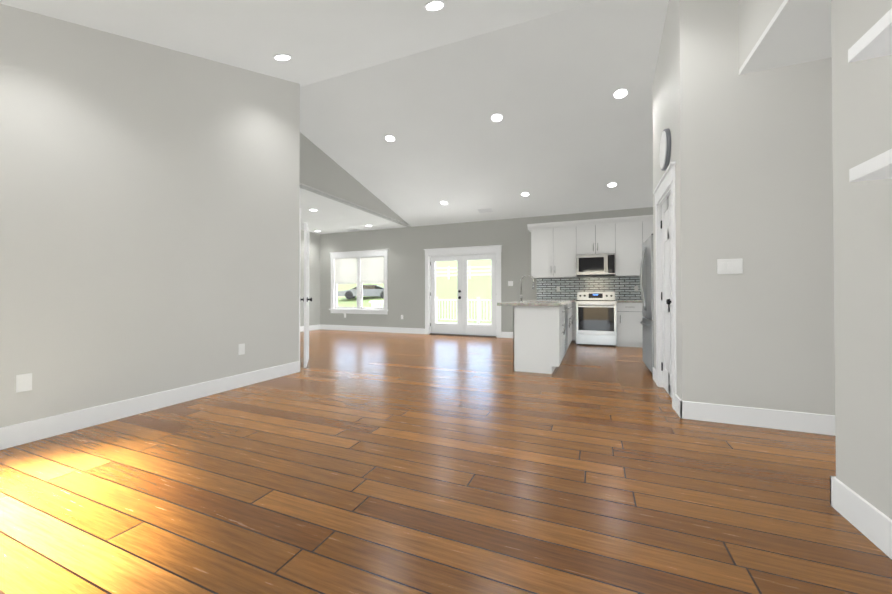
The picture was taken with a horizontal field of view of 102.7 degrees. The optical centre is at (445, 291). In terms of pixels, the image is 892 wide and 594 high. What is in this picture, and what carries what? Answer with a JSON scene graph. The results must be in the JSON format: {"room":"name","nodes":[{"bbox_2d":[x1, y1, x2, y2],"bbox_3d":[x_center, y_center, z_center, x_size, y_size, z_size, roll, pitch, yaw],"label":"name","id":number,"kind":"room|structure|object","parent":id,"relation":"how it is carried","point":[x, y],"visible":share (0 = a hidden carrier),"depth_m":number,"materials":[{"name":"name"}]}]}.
{"room":"living room","nodes":[
{"label":"living room","id":0,"kind":"room"},
{"bbox_2d":[0,4,299,427],"bbox_3d":[-2.732,-1.096,3.092,0.120,4.300,3.714,0,-1,22],"label":"wall","id":1,"kind":"structure","parent":0,"point":[148,218],"depth_m":3.06,"materials":[{"name":"paint"}]},
{"bbox_2d":[16,373,31,392],"bbox_3d":[-2.914,0.629,2.466,0.008,0.120,0.075,0,-1,22],"label":"electrical outlet","id":2,"kind":"object","parent":1,"relation":"attached to","point":[23,382],"visible":1,"depth_m":2.46,"materials":[{"name":"white plastic"}]},
{"bbox_2d":[0,361,299,449],"bbox_3d":[-2.666,0.982,3.053,0.016,0.145,3.731,0,-1,22],"label":"baseboard","id":3,"kind":"structure","parent":1,"relation":"attached to","point":[30,431],"depth_m":2.99,"materials":[{"name":"white wood"}]},
{"bbox_2d":[238,343,244,354],"bbox_3d":[-2.284,0.643,3.991,0.008,0.120,0.075,0,-1,22],"label":"electrical outlet","id":4,"kind":"object","parent":1,"relation":"attached to","point":[241,349],"visible":1,"depth_m":3.99,"materials":[{"name":"white plastic"}]},
{"bbox_2d":[299,207,300,360],"bbox_3d":[-2.022,-0.029,4.811,0.150,2.200,0.024,0,-1,22],"label":"door frame","id":5,"kind":"structure","parent":1,"relation":"attached to","point":[299,271],"depth_m":4.78,"materials":[{"name":"white wood"}]},
{"bbox_2d":[300,223,311,367],"bbox_3d":[-2.083,0.054,5.347,0.590,2.020,0.638,0,-1,22],"label":"bedroom door","id":6,"kind":"structure","parent":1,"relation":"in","point":[305,299],"depth_m":4.98,"materials":[{"name":"white wood"}]},
{"bbox_2d":[300,236,319,326],"bbox_3d":[-4.782,-1.045,8.469,0.120,4.300,4.895,0,-1,22],"label":"wall","id":7,"kind":"structure","parent":0,"point":[314,245],"depth_m":10.43,"materials":[{"name":"paint"}]},
{"bbox_2d":[300,324,319,331],"bbox_3d":[-4.693,1.033,8.490,0.019,0.145,4.800,0,-1,22],"label":"baseboard","id":8,"kind":"structure","parent":7,"relation":"attached to","point":[312,327],"depth_m":10.40,"materials":[{"name":"white wood"}]},
{"bbox_2d":[300,132,411,255],"bbox_3d":[-1.894,-2.085,7.349,0.120,2.240,4.775,0,-1,22],"label":"wall","id":9,"kind":"structure","parent":0,"point":[318,171],"depth_m":7.45,"materials":[{"name":"paint"}]},
{"bbox_2d":[0,0,831,233],"bbox_3d":[-0.604,-2.139,4.819,10.800,1.381,8.915,0,-1,22],"label":"ceiling","id":10,"kind":"structure","parent":0,"point":[431,92],"depth_m":4.54,"materials":[{"name":"paint"}]},
{"bbox_2d":[273,54,291,60],"bbox_3d":[-1.763,-2.526,3.850,0.194,0.068,0.185,0,-1,22],"label":"recessed light","id":11,"kind":"object","parent":10,"relation":"in","point":[281,57],"visible":0.96,"depth_m":3.84,"materials":[{"name":"white"}]},
{"bbox_2d":[384,135,395,141],"bbox_3d":[-0.923,-2.525,5.881,0.194,0.047,0.190,0,-1,22],"label":"recessed light","id":12,"kind":"object","parent":10,"relation":"in","point":[390,138],"visible":1,"depth_m":5.88,"materials":[{"name":"white"}]},
{"bbox_2d":[424,0,445,10],"bbox_3d":[-0.100,-2.532,3.162,0.194,0.068,0.185,0,-1,22],"label":"recessed light","id":13,"kind":"object","parent":10,"relation":"in","point":[435,5],"visible":1,"depth_m":3.15,"materials":[{"name":"white"}]},
{"bbox_2d":[478,208,492,212],"bbox_3d":[0.906,-1.863,8.203,0.320,0.044,0.167,0,-1,22],"label":"ceiling vent","id":14,"kind":"object","parent":10,"relation":"in","point":[485,210],"visible":0.98,"depth_m":8.18,"materials":[{"name":"white metal"}]},
{"bbox_2d":[490,113,503,121],"bbox_3d":[0.740,-2.532,5.193,0.194,0.047,0.190,0,-1,22],"label":"recessed light","id":15,"kind":"object","parent":10,"relation":"in","point":[496,117],"visible":1,"depth_m":5.19,"materials":[{"name":"white"}]},
{"bbox_2d":[520,192,529,196],"bbox_3d":[1.619,-1.998,7.314,0.194,0.047,0.190,0,-1,22],"label":"recessed light","id":16,"kind":"object","parent":10,"relation":"in","point":[524,194],"visible":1,"depth_m":7.31,"materials":[{"name":"white"}]},
{"bbox_2d":[606,182,617,187],"bbox_3d":[3.116,-2.004,6.694,0.194,0.047,0.190,0,-1,22],"label":"recessed light","id":17,"kind":"object","parent":10,"relation":"in","point":[612,184],"visible":1,"depth_m":6.68,"materials":[{"name":"white"}]},
{"bbox_2d":[612,88,628,98],"bbox_3d":[2.237,-2.538,4.574,0.194,0.047,0.190,0,-1,22],"label":"recessed light","id":18,"kind":"object","parent":10,"relation":"in","point":[620,93],"visible":1,"depth_m":4.57,"materials":[{"name":"white"}]},
{"bbox_2d":[0,329,891,593],"bbox_3d":[-0.630,1.130,4.723,11.000,0.120,8.975,0,-1,22],"label":"floor","id":19,"kind":"structure","parent":0,"point":[353,462],"depth_m":1.86,"materials":[{"name":"brown wood"}]},
{"bbox_2d":[513,305,564,373],"bbox_3d":[1.291,0.633,4.969,0.590,0.880,0.560,0,-1,22],"label":"base cabinet","id":20,"kind":"object","parent":19,"relation":"on","point":[542,337],"depth_m":4.72,"materials":[{"name":"white wood"}]},
{"bbox_2d":[565,319,568,352],"bbox_3d":[1.618,0.760,5.737,0.582,0.640,0.448,0,-1,22],"label":"base cabinet","id":21,"kind":"object","parent":19,"relation":"on","point":[566,320],"depth_m":5.81,"materials":[{"name":"white wood"}]},
{"bbox_2d":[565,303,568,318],"bbox_3d":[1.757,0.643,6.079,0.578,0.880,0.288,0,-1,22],"label":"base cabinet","id":22,"kind":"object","parent":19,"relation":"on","point":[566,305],"depth_m":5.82,"materials":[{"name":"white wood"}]},
{"bbox_2d":[569,303,572,344],"bbox_3d":[2.048,0.650,6.782,0.578,0.880,0.566,0,-1,22],"label":"base cabinet","id":23,"kind":"object","parent":19,"relation":"on","point":[570,304],"depth_m":6.87,"materials":[{"name":"white wood"}]},
{"bbox_2d":[497,300,575,305],"bbox_3d":[1.804,0.186,6.410,0.876,0.040,3.688,0,-1,22],"label":"countertop","id":24,"kind":"structure","parent":23,"relation":"on","point":[541,303],"depth_m":4.87,"materials":[{"name":"stone"}]},
{"bbox_2d":[519,275,534,301],"bbox_3d":[1.298,-0.056,5.717,0.243,0.430,0.096,0,-1,22],"label":"faucet","id":25,"kind":"object","parent":24,"relation":"on","point":[533,285],"visible":1,"depth_m":5.71,"materials":[{"name":"silver metal"}]},
{"bbox_2d":[576,292,616,346],"bbox_3d":[3.126,0.546,7.453,0.760,1.100,0.744,0,-1,22],"label":"range","id":26,"kind":"object","parent":19,"relation":"on","point":[596,318],"visible":1,"depth_m":7.18,"materials":[{"name":"silver metal"}]},
{"bbox_2d":[617,302,643,347],"bbox_3d":[3.959,0.654,7.175,0.984,0.880,0.618,0,-1,22],"label":"base cabinet","id":27,"kind":"object","parent":19,"relation":"on","point":[629,324],"depth_m":7.00,"materials":[{"name":"white wood"}]},
{"bbox_2d":[616,300,641,302],"bbox_3d":[3.957,0.193,7.174,0.983,0.040,0.630,0,-1,22],"label":"countertop","id":28,"kind":"structure","parent":27,"relation":"on","point":[636,301],"depth_m":6.97,"materials":[{"name":"stone"}]},
{"bbox_2d":[640,234,653,372],"bbox_3d":[3.015,0.177,4.693,0.812,1.785,0.900,0,-1,22],"label":"fridge","id":29,"kind":"object","parent":19,"relation":"on","point":[646,286],"visible":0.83,"depth_m":4.66,"materials":[{"name":"silver metal"}]},
{"bbox_2d":[320,207,651,340],"bbox_3d":[0.404,-1.039,9.076,9.240,4.300,0.158,0,-1,22],"label":"wall","id":30,"kind":"structure","parent":0,"point":[406,274],"depth_m":8.82,"materials":[{"name":"paint"}]},
{"bbox_2d":[329,249,387,314],"bbox_3d":[-2.489,-0.264,10.237,2.000,1.792,0.210,0,-1,22],"label":"window","id":31,"kind":"structure","parent":30,"relation":"in","point":[361,268],"depth_m":10.21,"materials":[{"name":"white"}]},
{"bbox_2d":[320,324,424,333],"bbox_3d":[-2.148,1.048,10.027,3.460,0.145,0.016,0,-1,22],"label":"baseboard","id":32,"kind":"structure","parent":30,"relation":"attached to","point":[327,327],"depth_m":9.99,"materials":[{"name":"white wood"}]},
{"bbox_2d":[424,245,501,337],"bbox_3d":[0.417,-0.005,9.043,2.090,2.232,0.190,0,-1,22],"label":"door frame","id":33,"kind":"structure","parent":30,"relation":"attached to","point":[476,250],"depth_m":8.98,"materials":[{"name":"white painted wood"}]},
{"bbox_2d":[430,254,495,335],"bbox_3d":[0.409,0.077,9.024,1.782,2.007,0.120,0,-1,22],"label":"french door","id":34,"kind":"structure","parent":30,"relation":"in","point":[461,326],"depth_m":9.02,"materials":[{"name":"white"}]},
{"bbox_2d":[501,332,512,337],"bbox_3d":[1.719,1.033,8.427,0.830,0.145,0.016,0,-1,22],"label":"baseboard","id":35,"kind":"structure","parent":30,"relation":"attached to","point":[503,334],"depth_m":8.53,"materials":[{"name":"white wood"}]},
{"bbox_2d":[531,220,578,277],"bbox_3d":[2.439,-0.914,7.965,1.008,1.190,0.349,0,-1,22],"label":"upper cabinet","id":36,"kind":"object","parent":30,"relation":"attached to","point":[557,248],"depth_m":7.80,"materials":[{"name":"white wood"}]},
{"bbox_2d":[579,219,614,254],"bbox_3d":[3.202,-1.150,7.652,0.764,0.725,0.349,0,-1,22],"label":"upper cabinet","id":37,"kind":"object","parent":30,"relation":"attached to","point":[596,236],"depth_m":7.47,"materials":[{"name":"white wood"}]},
{"bbox_2d":[576,253,615,275],"bbox_3d":[3.181,-0.565,7.595,0.756,0.435,0.459,0,-1,22],"label":"microwave","id":38,"kind":"object","parent":37,"relation":"attached to","point":[595,264],"visible":1,"depth_m":7.42,"materials":[{"name":"silver metal"}]},
{"bbox_2d":[615,215,652,276],"bbox_3d":[3.982,-0.920,7.327,1.045,1.190,0.349,0,-1,22],"label":"upper cabinet","id":39,"kind":"object","parent":30,"relation":"attached to","point":[631,232],"depth_m":7.24,"materials":[{"name":"white wood"}]},
{"bbox_2d":[652,0,703,402],"bbox_3d":[2.310,-1.090,3.665,0.120,4.300,1.500,0,-1,22],"label":"wall","id":40,"kind":"structure","parent":0,"point":[676,81],"depth_m":2.98,"materials":[{"name":"paint"}]},
{"bbox_2d":[653,367,655,382],"bbox_3d":[2.475,0.993,4.221,0.016,0.145,0.310,0,-1,22],"label":"baseboard","id":41,"kind":"structure","parent":40,"relation":"attached to","point":[654,370],"depth_m":4.22,"materials":[{"name":"white wood"}]},
{"bbox_2d":[659,128,670,170],"bbox_3d":[2.166,-1.401,3.533,0.041,0.390,0.390,0,-1,22],"label":"clock","id":42,"kind":"object","parent":40,"relation":"attached to","point":[665,150],"visible":0.96,"depth_m":3.44,"materials":[{"name":"grey plastic"}]},
{"bbox_2d":[653,161,676,409],"bbox_3d":[2.273,-0.047,3.616,0.160,2.212,1.040,0,-1,22],"label":"door frame","id":43,"kind":"structure","parent":40,"relation":"attached to","point":[665,183],"depth_m":3.66,"materials":[{"name":"white wood"}]},
{"bbox_2d":[661,193,671,397],"bbox_3d":[2.247,0.038,3.630,0.105,2.020,0.763,0,-1,22],"label":"pantry door","id":44,"kind":"structure","parent":40,"relation":"in","point":[666,366],"depth_m":3.74,"materials":[{"name":"white wood"}]},
{"bbox_2d":[700,0,735,391],"bbox_3d":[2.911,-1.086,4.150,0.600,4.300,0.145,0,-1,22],"label":"wall","id":45,"kind":"structure","parent":0,"point":[715,19],"depth_m":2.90,"materials":[{"name":"paint"}]},
{"bbox_2d":[736,0,891,519],"bbox_3d":[1.712,-1.114,1.172,0.120,4.300,3.565,0,-1,22],"label":"wall","id":46,"kind":"structure","parent":0,"point":[814,244],"depth_m":2.64,"materials":[{"name":"paint"}]},
{"bbox_2d":[717,258,742,273],"bbox_3d":[2.272,-0.203,2.856,0.165,0.120,0.009,0,-1,22],"label":"light switch","id":47,"kind":"object","parent":46,"relation":"attached to","point":[729,266],"visible":1,"depth_m":2.85,"materials":[{"name":"white plastic"}]},
{"bbox_2d":[676,396,835,435],"bbox_3d":[2.942,0.977,2.564,2.146,0.145,0.016,0,-1,22],"label":"baseboard","id":48,"kind":"structure","parent":46,"relation":"attached to","point":[824,424],"depth_m":2.77,"materials":[{"name":"white wood"}]},
{"bbox_2d":[830,476,891,558],"bbox_3d":[1.425,0.959,0.636,0.016,0.145,2.391,0,-1,22],"label":"baseboard","id":49,"kind":"structure","parent":46,"relation":"attached to","point":[870,522],"depth_m":1.53,"materials":[{"name":"white wood"}]},
{"bbox_2d":[848,8,891,62],"bbox_3d":[1.169,-0.814,0.368,0.269,0.045,1.740,0,-1,22],"label":"shelf","id":50,"kind":"object","parent":46,"relation":"attached to","point":[875,41],"visible":1,"depth_m":1.14,"materials":[{"name":"white wood"}]},
{"bbox_2d":[849,149,891,181],"bbox_3d":[1.169,-0.404,0.364,0.269,0.045,1.740,0,-1,22],"label":"shelf","id":51,"kind":"object","parent":46,"relation":"attached to","point":[878,167],"visible":1,"depth_m":1.13,"materials":[{"name":"white wood"}]},
{"label":"outside","id":52,"kind":"structure","parent":0,"visible":0},
{"bbox_2d":[337,259,490,322],"bbox_3d":[6.271,-7.021,66.996,120.000,18.360,111.240,0,-1,22],"label":"ground","id":53,"kind":"structure","parent":52,"point":[448,283],"depth_m":30.85,"materials":[{"name":"green plant"}]},
{"bbox_2d":[337,285,383,298],"bbox_3d":[-6.449,0.020,29.586,4.650,1.150,1.720,0,-1,-6],"label":"car","id":54,"kind":"object","parent":53,"relation":"on","point":[370,290],"depth_m":28.74,"materials":[{"name":"grey paint"}]},
{"bbox_2d":[369,297,490,324],"bbox_3d":[1.765,0.756,11.157,6.710,1.150,4.740,0,-1,22],"label":"deck","id":55,"kind":"object","parent":53,"relation":"on","point":[444,300],"depth_m":13.92,"materials":[{"name":"grey wood"}]},
{"bbox_2d":[435,266,490,278],"bbox_3d":[-5.724,-2.000,41.225,25.500,1.450,0.150,0,-1,22],"label":"fence","id":56,"kind":"object","parent":53,"relation":"on","point":[469,271],"depth_m":37.83,"materials":[{"name":"white wood"}]}
]}

